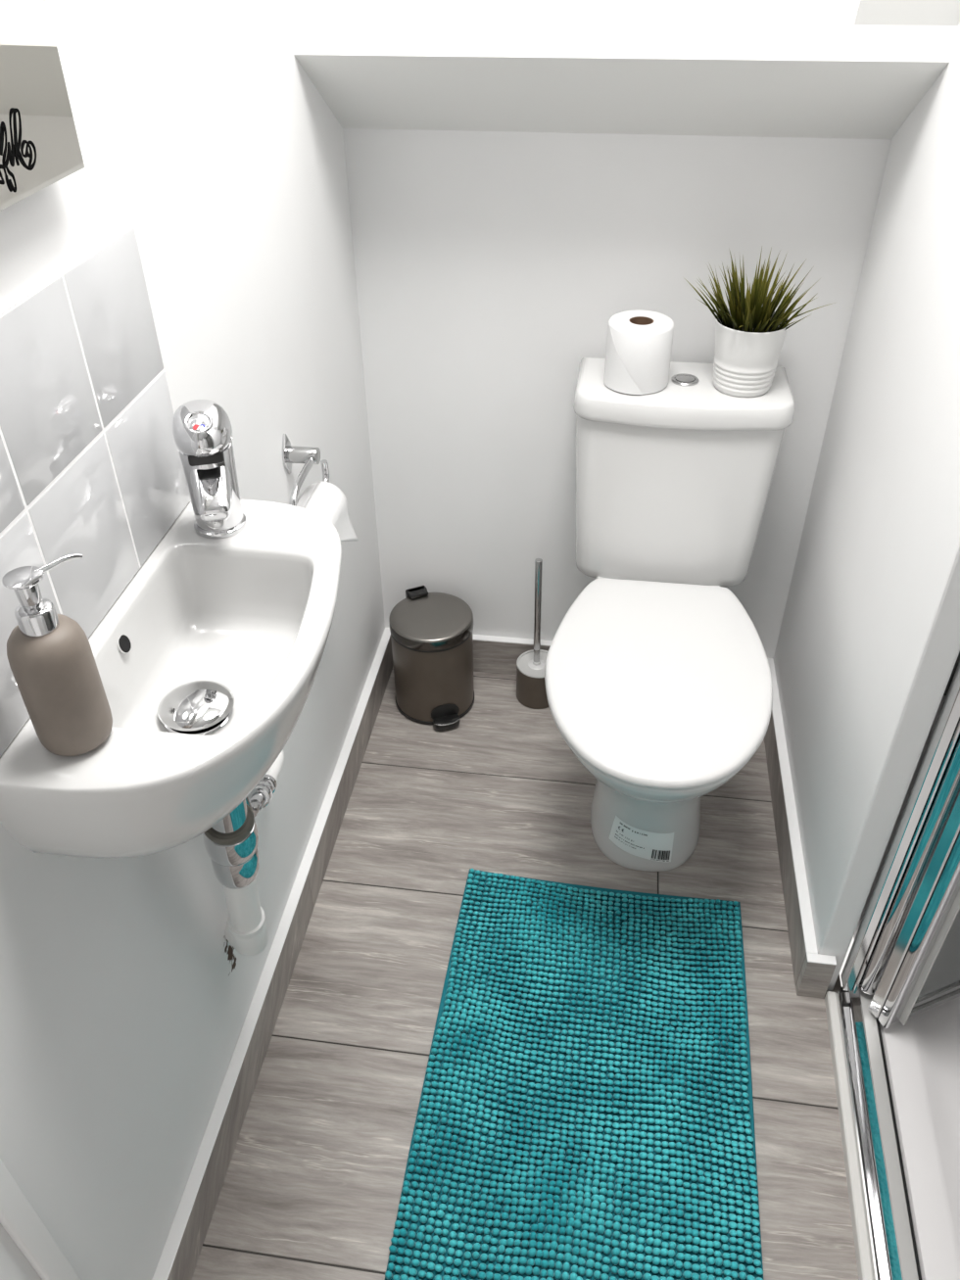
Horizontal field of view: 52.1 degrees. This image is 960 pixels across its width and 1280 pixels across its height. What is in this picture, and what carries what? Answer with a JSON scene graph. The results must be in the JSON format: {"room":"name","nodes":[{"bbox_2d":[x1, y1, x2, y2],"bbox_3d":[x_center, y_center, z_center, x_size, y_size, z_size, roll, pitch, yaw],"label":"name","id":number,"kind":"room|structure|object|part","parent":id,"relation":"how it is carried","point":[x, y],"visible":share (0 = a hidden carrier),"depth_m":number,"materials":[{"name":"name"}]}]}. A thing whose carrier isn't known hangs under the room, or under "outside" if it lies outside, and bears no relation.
{"room":"bathroom","nodes":[
{"label":"bathroom","id":0,"kind":"room"},
{"bbox_2d":[0,0,384,1279],"bbox_3d":[-0.439,-0.186,0.630,0.120,2.450,2.540,5,38,7],"label":"wall","id":1,"kind":"structure","parent":0,"point":[125,999],"depth_m":1.10,"materials":[{"name":"white paint"}]},
{"bbox_2d":[0,1158,80,1279],"bbox_3d":[-0.406,0.095,0.537,0.010,2.020,0.026,5,38,7],"label":"trim","id":2,"kind":"structure","parent":1,"relation":"attached to","point":[19,1218],"depth_m":0.87,"materials":[{"name":"white"}]},
{"bbox_2d":[0,0,84,210],"bbox_3d":[-0.368,-0.440,0.403,0.031,0.572,0.554,5,38,7],"label":"wall mirror","id":3,"kind":"object","parent":1,"relation":"attached to","point":[39,144],"visible":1,"depth_m":0.71,"materials":[{"name":"clear glass"}]},
{"bbox_2d":[0,219,189,756],"bbox_3d":[-0.354,-0.147,0.841,0.006,0.295,0.428,5,38,7],"label":"tile backsplash","id":4,"kind":"structure","parent":1,"relation":"attached to","point":[91,466],"depth_m":0.86,"materials":[{"name":"grey tile"}]},
{"bbox_2d":[0,499,341,857],"bbox_3d":[-0.248,0.045,0.966,0.217,0.160,0.448,5,38,7],"label":"basin","id":5,"kind":"object","parent":1,"relation":"attached to","point":[208,660],"visible":0.94,"depth_m":0.93,"materials":[{"name":"white ceramic"}]},
{"bbox_2d":[1,553,112,756],"bbox_3d":[-0.324,0.014,0.746,0.058,0.160,0.063,5,38,7],"label":"soap dispenser","id":6,"kind":"object","parent":5,"relation":"on","point":[53,665],"visible":1,"depth_m":0.73,"materials":[{"name":"brown ceramic"}]},
{"bbox_3d":[-0.325,-0.034,0.706,0.017,0.022,0.017,5,38,7],"label":"pump stem","id":7,"kind":"part","parent":6,"relation":"part of","materials":[{"name":"silver metal"}]},
{"bbox_2d":[6,614,112,756],"bbox_3d":[-0.324,0.034,0.758,0.058,0.112,0.058,5,38,7],"label":"bottle","id":8,"kind":"object","parent":6,"relation":"attached to","point":[53,665],"depth_m":0.73,"materials":[{"name":"beige ceramic"}]},
{"bbox_2d":[171,399,246,538],"bbox_3d":[-0.275,-0.166,0.991,0.059,0.142,0.099,-4,38,-5],"label":"tap","id":9,"kind":"object","parent":5,"relation":"on","point":[202,429],"visible":1,"depth_m":0.97,"materials":[{"name":"silver metal"}]},
{"bbox_3d":[-0.278,-0.211,0.969,0.061,0.038,0.079,5,38,7],"label":"lever handle","id":10,"kind":"part","parent":9,"relation":"part of","materials":[{"name":"silver metal"}]},
{"bbox_3d":[-0.270,-0.154,0.987,0.042,0.050,0.075,-9,39,-11],"label":"spout","id":11,"kind":"part","parent":9,"relation":"part of","materials":[{"name":"silver metal"}]},
{"bbox_2d":[202,798,268,955],"bbox_3d":[-0.295,0.268,1.178,0.060,0.444,0.157,-19,42,-22],"label":"trap","id":12,"kind":"object","parent":5,"relation":"attached to","point":[231,844],"visible":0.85,"depth_m":1.13,"materials":[{"name":"silver metal"}]},
{"bbox_2d":[204,804,254,845],"bbox_3d":[-0.279,0.201,1.087,0.056,0.021,0.056,5,38,7],"label":"washer","id":13,"kind":"object","parent":12,"relation":"in","point":[242,831],"depth_m":1.07,"materials":[{"name":"grey rubber"}]},
{"bbox_2d":[210,848,259,889],"bbox_3d":[-0.285,0.258,1.148,0.058,0.070,0.059,5,38,7],"label":"cup","id":14,"kind":"object","parent":12,"relation":"on","point":[241,872],"depth_m":1.13,"materials":[{"name":"silver metal"}]},
{"bbox_2d":[245,750,284,817],"bbox_3d":[-0.292,0.112,1.244,0.046,0.269,0.209,-3,38,-3],"label":"supply valve","id":15,"kind":"object","parent":1,"relation":"attached to","point":[260,796],"visible":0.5,"depth_m":1.28,"materials":[{"name":"silver metal"}]},
{"bbox_2d":[151,627,393,1279],"bbox_3d":[-0.297,0.428,1.676,0.018,0.093,1.376,5,38,7],"label":"baseboard","id":16,"kind":"structure","parent":1,"relation":"attached to","point":[184,1242],"depth_m":1.49,"materials":[{"name":"white wood"}]},
{"bbox_2d":[282,433,329,506],"bbox_3d":[-0.261,-0.229,1.403,0.048,0.108,0.171,5,38,7],"label":"toilet roll holder","id":17,"kind":"object","parent":1,"relation":"attached to","point":[291,454],"visible":0.64,"depth_m":1.41,"materials":[{"name":"silver metal"}]},
{"bbox_3d":[-0.278,-0.269,1.419,0.004,0.064,0.035,5,38,7],"label":"wall plate","id":18,"kind":"part","parent":17,"relation":"part of","materials":[{"name":"silver metal"}]},
{"bbox_3d":[-0.255,-0.267,1.416,0.044,0.024,0.024,5,38,7],"label":"post","id":19,"kind":"part","parent":17,"relation":"part of","materials":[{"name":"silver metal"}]},
{"bbox_3d":[-0.244,-0.216,1.410,0.010,0.080,0.171,5,38,7],"label":"hook rail","id":20,"kind":"part","parent":17,"relation":"part of","materials":[{"name":"silver metal"}]},
{"bbox_2d":[296,481,358,541],"bbox_3d":[-0.237,-0.167,1.464,0.080,0.105,0.105,5,38,7],"label":"toilet roll","id":21,"kind":"object","parent":17,"relation":"on","point":[324,498],"visible":0.61,"depth_m":1.45,"materials":[{"name":"white paper"}]},
{"bbox_2d":[190,666,858,1279],"bbox_3d":[0.046,0.820,1.285,0.950,0.050,2.470,5,38,7],"label":"floor","id":22,"kind":"structure","parent":0,"point":[311,1187],"depth_m":1.57,"materials":[{"name":"grey wood"}]},
{"bbox_2d":[388,585,474,730],"bbox_3d":[-0.101,0.038,2.056,0.172,0.234,0.182,14,40,18],"label":"pedal bin","id":23,"kind":"object","parent":22,"relation":"on","point":[431,633],"visible":1,"depth_m":2.00,"materials":[{"name":"brown metal"}]},
{"bbox_3d":[-0.099,-0.042,2.001,0.172,0.028,0.172,5,38,7],"label":"lid","id":24,"kind":"part","parent":23,"relation":"part of","materials":[{"name":"silver metal"}]},
{"bbox_2d":[516,558,549,709],"bbox_3d":[0.124,-0.018,2.032,0.094,0.351,0.094,5,38,7],"label":"toilet brush","id":25,"kind":"object","parent":22,"relation":"on","point":[531,692],"visible":0.73,"depth_m":2.07,"materials":[{"name":"brown metal"}]},
{"bbox_3d":[0.118,-0.054,2.005,0.017,0.262,0.014,5,38,7],"label":"handle","id":26,"kind":"part","parent":25,"relation":"part of","materials":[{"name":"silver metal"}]},
{"bbox_2d":[384,868,762,1279],"bbox_3d":[0.153,0.671,1.417,0.494,0.020,0.808,5,38,7],"label":"bath mat","id":27,"kind":"object","parent":22,"relation":"on","point":[585,1112],"visible":1,"depth_m":1.42,"materials":[{"name":"teal fabric"}]},
{"bbox_2d":[544,357,794,871],"bbox_3d":[0.300,0.022,1.654,0.366,0.751,0.708,5,38,7],"label":"toilet","id":28,"kind":"object","parent":22,"relation":"on","point":[658,678],"visible":1,"depth_m":1.61,"materials":[{"name":"white ceramic"}]},
{"bbox_2d":[604,309,673,394],"bbox_3d":[0.258,-0.469,1.598,0.105,0.105,0.107,5,38,7],"label":"toilet roll","id":29,"kind":"object","parent":28,"relation":"on","point":[639,342],"visible":1,"depth_m":1.56,"materials":[{"name":"white paper"}]},
{"bbox_3d":[0.299,0.162,1.758,0.341,0.403,0.659,5,38,7],"label":"bowl","id":30,"kind":"part","parent":28,"relation":"part of","materials":[{"name":"white ceramic"}]},
{"bbox_3d":[0.279,0.049,1.541,0.353,0.020,0.492,5,38,7],"label":"seat lid","id":31,"kind":"part","parent":28,"relation":"part of","materials":[{"name":"white plastic"}]},
{"bbox_3d":[0.338,-0.411,1.643,0.357,0.042,0.187,5,38,7],"label":"cistern lid","id":32,"kind":"part","parent":28,"relation":"part of","materials":[{"name":"white ceramic"}]},
{"bbox_2d":[687,247,835,397],"bbox_3d":[0.424,-0.504,1.543,0.189,0.225,0.196,-28,45,-30],"label":"potted plant","id":33,"kind":"object","parent":28,"relation":"on","point":[749,335],"visible":1,"depth_m":1.53,"materials":[{"name":"green plant"}]},
{"bbox_3d":[0.429,-0.461,1.580,0.114,0.111,0.114,5,38,7],"label":"pot","id":34,"kind":"part","parent":33,"relation":"part of","materials":[{"name":"white ceramic"}]},
{"bbox_2d":[824,986,921,1279],"bbox_3d":[0.503,0.843,1.178,0.067,0.039,0.964,6,38,8],"label":"shower threshold","id":35,"kind":"object","parent":22,"relation":"on","point":[883,1235],"visible":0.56,"depth_m":1.35,"materials":[{"name":"white metal"}]},
{"bbox_3d":[0.475,0.851,1.182,0.013,0.021,0.952,6,38,8],"label":"edge trim","id":36,"kind":"part","parent":35,"relation":"part of","materials":[{"name":"white"}]},
{"bbox_3d":[0.502,0.843,1.178,0.022,0.039,0.964,6,38,8],"label":"sill rail","id":37,"kind":"part","parent":35,"relation":"part of","materials":[{"name":"silver metal"}]},
{"bbox_2d":[853,695,959,1279],"bbox_3d":[0.943,0.669,1.424,0.743,0.064,1.714,5,38,7],"label":"shower tray","id":38,"kind":"object","parent":22,"relation":"on","point":[923,1054],"visible":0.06,"depth_m":1.38,"materials":[{"name":"white ceramic"}]},
{"bbox_2d":[516,649,549,709],"bbox_3d":[0.125,0.084,2.112,0.094,0.091,0.094,5,38,7],"label":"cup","id":39,"kind":"object","parent":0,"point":[531,692],"depth_m":2.08,"materials":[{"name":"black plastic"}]},
{"bbox_2d":[342,128,959,695],"bbox_3d":[0.601,-0.854,1.474,1.880,2.450,0.120,5,38,7],"label":"wall","id":40,"kind":"structure","parent":0,"point":[488,264],"depth_m":1.69,"materials":[{"name":"white paint"}]},
{"bbox_2d":[472,634,552,674],"bbox_3d":[0.206,0.047,2.159,0.808,0.093,0.018,5,38,7],"label":"baseboard","id":41,"kind":"structure","parent":40,"relation":"attached to","point":[491,653],"depth_m":2.16,"materials":[{"name":"grey wood"}]},
{"bbox_2d":[287,0,957,139],"bbox_3d":[0.168,-1.240,1.072,0.914,1.341,0.277,5,38,7],"label":"ceiling","id":42,"kind":"structure","parent":40,"relation":"attached to","point":[804,69],"depth_m":1.30,"materials":[{"name":"white paint"}]},
{"bbox_2d":[773,22,959,991],"bbox_3d":[0.586,-0.590,1.136,0.042,2.450,0.733,5,38,7],"label":"wall","id":43,"kind":"structure","parent":0,"point":[868,647],"depth_m":1.37,"materials":[{"name":"white paint"}]},
{"bbox_2d":[763,658,817,985],"bbox_3d":[0.565,0.297,1.833,0.018,0.093,0.733,5,38,7],"label":"baseboard","id":44,"kind":"structure","parent":43,"relation":"attached to","point":[798,913],"depth_m":1.73,"materials":[{"name":"white wood"}]},
{"bbox_2d":[795,952,836,997],"bbox_3d":[0.526,0.527,1.539,0.044,0.093,0.016,5,38,7],"label":"baseboard","id":45,"kind":"structure","parent":43,"relation":"attached to","point":[817,971],"depth_m":1.53,"materials":[{"name":"grey wood"}]},
{"bbox_2d":[840,661,959,995],"bbox_3d":[0.586,-0.211,0.941,0.057,1.908,0.038,5,38,7],"label":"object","id":46,"kind":"object","parent":43,"relation":"attached to","point":[934,791],"visible":0.8,"depth_m":1.32,"materials":[{"name":"silver metal"}]},
{"bbox_3d":[0.595,-0.213,0.938,0.038,1.902,0.038,5,38,7],"label":"pivot post","id":47,"kind":"part","parent":46,"relation":"part of","materials":[{"name":"silver metal"}]},
{"bbox_2d":[868,793,959,1028],"bbox_3d":[0.841,-0.218,0.976,0.533,1.865,0.041,-13,40,-15],"label":"shower door","id":48,"kind":"structure","parent":46,"relation":"attached to","point":[922,971],"depth_m":1.37,"materials":[{"name":"silver metal"}]},
{"bbox_3d":[0.864,0.497,1.545,0.496,0.032,0.019,-14,40,-16],"label":"rail","id":49,"kind":"part","parent":48,"relation":"part of","materials":[{"name":"silver metal"}]},
{"bbox_3d":[0.845,-0.221,0.980,0.482,1.805,0.005,-14,40,-16],"label":"glass panel","id":50,"kind":"part","parent":48,"relation":"part of","materials":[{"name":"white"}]},
{"bbox_2d":[853,0,959,25],"bbox_3d":[0.525,-1.185,0.832,0.144,1.138,0.100,5,38,7],"label":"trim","id":51,"kind":"structure","parent":43,"relation":"attached to","point":[868,12],"depth_m":1.20,"materials":[{"name":"white paint"}]}
]}

